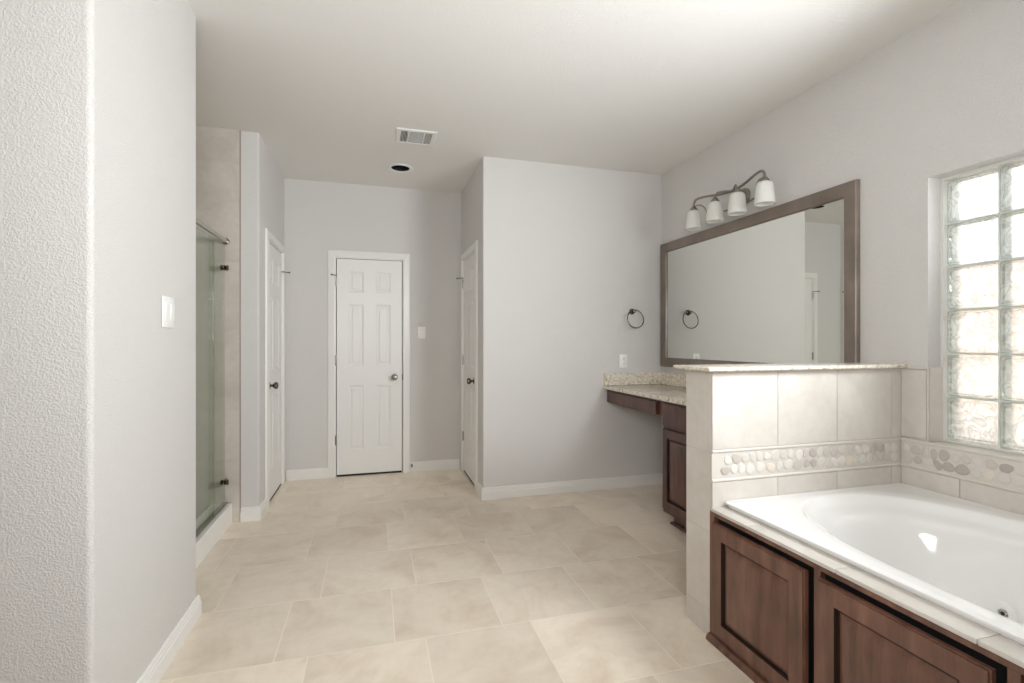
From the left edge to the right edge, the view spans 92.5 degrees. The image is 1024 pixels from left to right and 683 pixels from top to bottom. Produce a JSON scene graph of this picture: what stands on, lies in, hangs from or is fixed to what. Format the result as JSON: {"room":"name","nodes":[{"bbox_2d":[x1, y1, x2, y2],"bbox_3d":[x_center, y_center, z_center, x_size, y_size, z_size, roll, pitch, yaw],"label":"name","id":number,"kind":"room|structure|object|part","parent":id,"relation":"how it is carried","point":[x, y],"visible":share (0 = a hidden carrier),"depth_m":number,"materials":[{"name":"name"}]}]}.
{"room":"bathroom","nodes":[
{"label":"bathroom","id":0,"kind":"room"},
{"bbox_2d":[0,0,195,682],"bbox_3d":[-2.210,-0.108,1.599,1.812,2.757,0.876,0,0,-16],"label":"wall","id":1,"kind":"structure","parent":0,"point":[98,97],"depth_m":1.45,"materials":[{"name":"white paint"}]},
{"bbox_2d":[162,296,174,327],"bbox_3d":[-1.359,-0.116,1.943,0.012,0.122,0.118,0,0,-16],"label":"light switch","id":2,"kind":"object","parent":1,"relation":"attached to","point":[168,303],"visible":1,"depth_m":1.93,"materials":[{"name":"white plastic"}]},
{"bbox_2d":[136,595,201,682],"bbox_3d":[-2.203,1.222,1.601,1.827,0.096,0.906,0,0,-16],"label":"baseboard","id":3,"kind":"structure","parent":1,"relation":"attached to","point":[159,664],"depth_m":1.96,"materials":[{"name":"white wood"}]},
{"bbox_2d":[196,126,239,522],"bbox_3d":[-2.250,-0.108,2.705,1.053,2.757,1.272,0,0,-16],"label":"wall","id":4,"kind":"structure","parent":0,"point":[217,149],"depth_m":3.41,"materials":[{"name":"grey tile"}]},
{"bbox_2d":[239,130,240,512],"bbox_3d":[-1.915,-0.108,3.453,0.008,2.757,0.014,0,0,-16],"label":"trim","id":5,"kind":"structure","parent":4,"relation":"attached to","point":[240,130],"depth_m":3.45,"materials":[{"name":"beige tile"}]},
{"bbox_2d":[241,131,283,507],"bbox_3d":[-2.830,-0.108,3.800,1.812,2.757,1.150,0,0,-16],"label":"wall","id":6,"kind":"structure","parent":0,"point":[262,181],"depth_m":3.48,"materials":[{"name":"white paint"}]},
{"bbox_2d":[240,498,266,521],"bbox_3d":[-1.876,1.222,3.567,0.132,0.096,0.215,0,0,-16],"label":"baseboard","id":7,"kind":"structure","parent":6,"relation":"attached to","point":[256,513],"depth_m":3.47,"materials":[{"name":"white wood"}]},
{"bbox_2d":[265,228,289,508],"bbox_3d":[-1.968,0.208,4.054,0.146,2.124,0.766,0,0,-16],"label":"door","id":8,"kind":"structure","parent":6,"relation":"in","point":[274,250],"depth_m":4.01,"materials":[{"name":"white wood"}]},
{"bbox_3d":[-1.866,0.345,3.833,0.070,0.062,0.062,0,0,-16],"label":"knob","id":9,"kind":"part","parent":8,"relation":"part of","materials":[{"name":"brown metal"}]},
{"bbox_2d":[284,178,460,480],"bbox_3d":[-1.311,-0.108,4.755,1.630,2.757,0.135,0,0,-16],"label":"wall","id":10,"kind":"structure","parent":0,"point":[320,217],"depth_m":4.69,"materials":[{"name":"white paint"}]},
{"bbox_2d":[286,467,327,480],"bbox_3d":[-1.885,1.222,4.516,0.355,0.096,0.015,0,0,-16],"label":"baseboard","id":11,"kind":"structure","parent":10,"relation":"attached to","point":[312,473],"depth_m":4.51,"materials":[{"name":"white wood"}]},
{"bbox_2d":[328,250,409,477],"bbox_3d":[-1.357,0.208,4.679,0.752,2.124,0.146,0,0,-16],"label":"door","id":12,"kind":"structure","parent":10,"relation":"in","point":[369,292],"depth_m":4.67,"materials":[{"name":"white wood"}]},
{"bbox_3d":[-1.127,0.345,4.705,0.062,0.062,0.070,0,0,-16],"label":"knob","id":13,"kind":"part","parent":12,"relation":"part of","materials":[{"name":"silver metal"}]},
{"bbox_2d":[418,327,425,338],"bbox_3d":[-0.884,-0.086,4.799,0.074,0.118,0.012,0,0,-16],"label":"light switch","id":14,"kind":"object","parent":10,"relation":"attached to","point":[421,330],"visible":1,"depth_m":4.80,"materials":[{"name":"white plastic"}]},
{"bbox_2d":[410,459,459,471],"bbox_3d":[-0.758,1.222,4.833,0.482,0.096,0.015,0,0,-16],"label":"baseboard","id":15,"kind":"structure","parent":10,"relation":"attached to","point":[418,466],"depth_m":4.83,"materials":[{"name":"white wood"}]},
{"bbox_2d":[158,468,753,682],"bbox_3d":[-0.354,1.300,1.147,5.380,0.060,7.640,0,0,-16],"label":"floor","id":16,"kind":"structure","parent":0,"point":[400,577],"depth_m":2.52,"materials":[{"name":"tile"}]},
{"bbox_2d":[196,503,231,567],"bbox_3d":[-1.854,1.201,2.809,0.134,0.138,1.260,0,0,-16],"label":"shower curb","id":17,"kind":"object","parent":16,"relation":"on","point":[209,537],"depth_m":3.07,"materials":[{"name":"grey tile"}]},
{"bbox_2d":[196,218,229,538],"bbox_3d":[-1.822,0.206,2.824,0.059,1.852,1.248,0,0,-16],"label":"screen","id":18,"kind":"object","parent":17,"relation":"on","point":[226,241],"visible":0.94,"depth_m":3.15,"materials":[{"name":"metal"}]},
{"bbox_2d":[607,390,686,532],"bbox_3d":[1.316,0.839,3.414,0.556,0.862,1.834,0,0,-16],"label":"vanity cabinet","id":19,"kind":"object","parent":16,"relation":"on","point":[674,415],"visible":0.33,"depth_m":3.29,"materials":[{"name":"brown wood"}]},
{"bbox_3d":[0.924,0.470,3.818,0.020,0.092,0.750,0,0,-16],"label":"drawer","id":20,"kind":"part","parent":19,"relation":"part of","materials":[{"name":"brown wood"}]},
{"bbox_2d":[603,372,685,405],"bbox_3d":[1.310,0.340,3.404,0.574,0.135,1.855,0,0,-16],"label":"countertop","id":21,"kind":"structure","parent":19,"relation":"on","point":[662,386],"depth_m":4.11,"materials":[{"name":"stone"}]},
{"bbox_3d":[1.109,0.502,3.162,0.020,0.156,0.462,0,0,-16],"label":"drawer","id":22,"kind":"part","parent":19,"relation":"part of","materials":[{"name":"brown wood"}]},
{"bbox_3d":[1.109,0.873,3.162,0.020,0.550,0.462,0,0,-16],"label":"panel door","id":23,"kind":"part","parent":19,"relation":"part of","materials":[{"name":"brown wood"}]},
{"bbox_2d":[706,506,1023,682],"bbox_3d":[1.154,0.989,1.182,0.137,0.562,1.930,0,0,-16],"label":"bathtub surround","id":24,"kind":"object","parent":16,"relation":"on","point":[784,609],"visible":0.8,"depth_m":1.55,"materials":[{"name":"brown wood"}]},
{"bbox_3d":[0.908,0.987,1.840,0.020,0.459,0.462,0,0,-16],"label":"panel door","id":25,"kind":"part","parent":24,"relation":"part of","materials":[{"name":"brown wood"}]},
{"bbox_2d":[726,483,1023,644],"bbox_3d":[1.651,0.911,1.347,1.016,0.455,1.858,0,0,-16],"label":"bathtub","id":26,"kind":"object","parent":24,"relation":"in","point":[963,557],"visible":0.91,"depth_m":1.96,"materials":[{"name":"white ceramic"}]},
{"bbox_3d":[1.046,0.987,1.350,0.020,0.459,0.460,0,0,-16],"label":"panel door","id":27,"kind":"part","parent":24,"relation":"part of","materials":[{"name":"brown wood"}]},
{"bbox_2d":[461,156,661,487],"bbox_3d":[0.395,-0.108,4.708,1.630,2.757,1.150,0,0,-16],"label":"wall","id":28,"kind":"structure","parent":0,"point":[566,252],"depth_m":4.13,"materials":[{"name":"white paint"}]},
{"bbox_2d":[456,240,477,490],"bbox_3d":[-0.385,0.208,4.500,0.146,2.124,0.766,0,0,-16],"label":"door","id":29,"kind":"structure","parent":28,"relation":"in","point":[469,258],"depth_m":4.51,"materials":[{"name":"white wood"}]},
{"bbox_3d":[-0.358,0.345,4.263,0.070,0.062,0.062,0,0,-16],"label":"knob","id":30,"kind":"part","parent":29,"relation":"part of","materials":[{"name":"brown metal"}]},
{"bbox_2d":[476,473,662,499],"bbox_3d":[0.688,1.222,4.117,1.943,0.096,0.763,0,0,11],"label":"baseboard","id":31,"kind":"structure","parent":28,"relation":"attached to","point":[500,492],"depth_m":4.12,"materials":[{"name":"white wood"}]},
{"bbox_2d":[620,354,626,367],"bbox_3d":[0.971,0.170,4.268,0.074,0.118,0.009,0,0,-16],"label":"outlet","id":32,"kind":"object","parent":28,"relation":"attached to","point":[623,357],"visible":1,"depth_m":4.26,"materials":[{"name":"white plastic"}]},
{"bbox_2d":[604,372,660,384],"bbox_3d":[1.065,0.324,4.288,0.566,0.104,0.021,0,0,-16],"label":"backsplash","id":33,"kind":"structure","parent":28,"relation":"attached to","point":[636,378],"depth_m":4.27,"materials":[{"name":"stone"}]},
{"bbox_2d":[627,309,643,327],"bbox_3d":[1.068,-0.201,4.266,0.165,0.175,0.066,0,0,-16],"label":"towel ring","id":34,"kind":"object","parent":28,"relation":"attached to","point":[631,311],"visible":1,"depth_m":4.25,"materials":[{"name":"brown metal"}]},
{"bbox_2d":[186,0,962,192],"bbox_3d":[-0.354,-1.587,1.147,5.380,0.200,7.640,0,0,-16],"label":"ceiling","id":35,"kind":"structure","parent":0,"point":[640,86],"depth_m":2.71,"materials":[{"name":"white paint"}]},
{"bbox_2d":[388,163,412,172],"bbox_3d":[-0.956,-1.560,4.198,0.214,0.164,0.214,0,0,-16],"label":"recessed light","id":36,"kind":"object","parent":35,"relation":"in","point":[400,168],"visible":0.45,"depth_m":4.25,"materials":[{"name":"white plastic"}]},
{"bbox_2d":[395,127,437,146],"bbox_3d":[-0.700,-1.483,3.565,0.286,0.007,0.262,0,0,-16],"label":"ceiling vent","id":37,"kind":"object","parent":35,"relation":"in","point":[403,135],"visible":1,"depth_m":3.55,"materials":[{"name":"white plastic"}]},
{"bbox_2d":[673,362,909,633],"bbox_3d":[1.329,0.690,2.318,1.129,1.161,0.258,0,0,-16],"label":"wall partition","id":38,"kind":"structure","parent":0,"point":[769,429],"depth_m":2.21,"materials":[{"name":"grey tile"}]},
{"bbox_3d":[1.370,0.533,2.239,1.073,0.140,0.016,0,0,-16],"label":"pencil trim","id":39,"kind":"part","parent":38,"relation":"part of","materials":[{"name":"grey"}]},
{"bbox_2d":[662,0,1023,514],"bbox_3d":[2.139,-0.108,1.849,0.201,2.757,7.600,0,0,-16],"label":"wall","id":40,"kind":"structure","parent":0,"point":[944,98],"depth_m":2.35,"materials":[{"name":"white paint"}]},
{"bbox_2d":[661,372,685,387],"bbox_3d":[1.579,0.324,3.469,0.021,0.104,1.832,0,0,-16],"label":"backsplash","id":41,"kind":"structure","parent":40,"relation":"attached to","point":[673,379],"depth_m":4.16,"materials":[{"name":"stone"}]},
{"bbox_2d":[685,170,775,230],"bbox_3d":[1.511,-0.967,3.390,0.196,0.225,0.822,0,0,-16],"label":"vanity light","id":42,"kind":"object","parent":40,"relation":"attached to","point":[739,198],"visible":1,"depth_m":3.29,"materials":[{"name":"white glass"}]},
{"bbox_3d":[1.379,-0.925,3.718,0.120,0.142,0.120,0,0,-16],"label":"lamp shade","id":43,"kind":"part","parent":42,"relation":"part of","materials":[{"name":"white glass"}]},
{"bbox_3d":[1.473,-0.979,3.588,0.027,0.098,0.312,0,0,-38],"label":"scroll rod","id":44,"kind":"part","parent":42,"relation":"part of","materials":[{"name":"silver metal"}]},
{"bbox_3d":[1.457,-1.048,3.565,0.025,0.062,0.360,0,0,-28],"label":"arm","id":45,"kind":"part","parent":42,"relation":"part of","materials":[{"name":"silver metal"}]},
{"bbox_3d":[1.444,-0.925,3.487,0.120,0.142,0.120,0,0,-16],"label":"lamp shade","id":46,"kind":"part","parent":42,"relation":"part of","materials":[{"name":"white glass"}]},
{"bbox_3d":[1.486,-1.039,3.445,0.131,0.047,0.020,0,0,41],"label":"arm","id":47,"kind":"part","parent":42,"relation":"part of","materials":[{"name":"silver metal"}]},
{"bbox_3d":[1.504,-0.925,3.272,0.120,0.142,0.120,0,0,-16],"label":"lamp shade","id":48,"kind":"part","parent":42,"relation":"part of","materials":[{"name":"white glass"}]},
{"bbox_3d":[1.554,-1.048,3.220,0.024,0.062,0.372,0,0,-4],"label":"arm","id":49,"kind":"part","parent":42,"relation":"part of","materials":[{"name":"silver metal"}]},
{"bbox_3d":[1.569,-0.925,3.042,0.120,0.142,0.120,0,0,-16],"label":"lamp shade","id":50,"kind":"part","parent":42,"relation":"part of","materials":[{"name":"white glass"}]},
{"bbox_2d":[660,179,859,366],"bbox_3d":[1.576,-0.319,3.466,0.030,1.074,1.833,0,0,-16],"label":"framed mirror","id":51,"kind":"object","parent":40,"relation":"attached to","point":[780,283],"visible":0.81,"depth_m":3.15,"materials":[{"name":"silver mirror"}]},
{"bbox_3d":[2.151,0.533,1.451,0.010,0.140,1.927,0,0,-16],"label":"pencil trim","id":52,"kind":"part","parent":40,"relation":"part of","materials":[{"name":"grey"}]},
{"bbox_2d":[940,155,1023,454],"bbox_3d":[2.277,-0.148,1.529,0.108,1.224,1.618,0,0,-16],"label":"window","id":53,"kind":"structure","parent":40,"relation":"in","point":[979,197],"depth_m":2.16,"materials":[{"name":"white glass"}]},
{"bbox_3d":[5.205,1.460,3.024,6.340,0.220,15.000,0,0,-16],"label":"ground","id":54,"kind":"structure","parent":0,"visible":0},
{"bbox_2d":[960,264,1023,443],"bbox_3d":[4.743,0.335,2.894,0.300,2.030,15.000,0,0,-16],"label":"wall","id":55,"kind":"structure","parent":54,"relation":"on","point":[1013,404],"depth_m":4.31,"materials":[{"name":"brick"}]}
]}

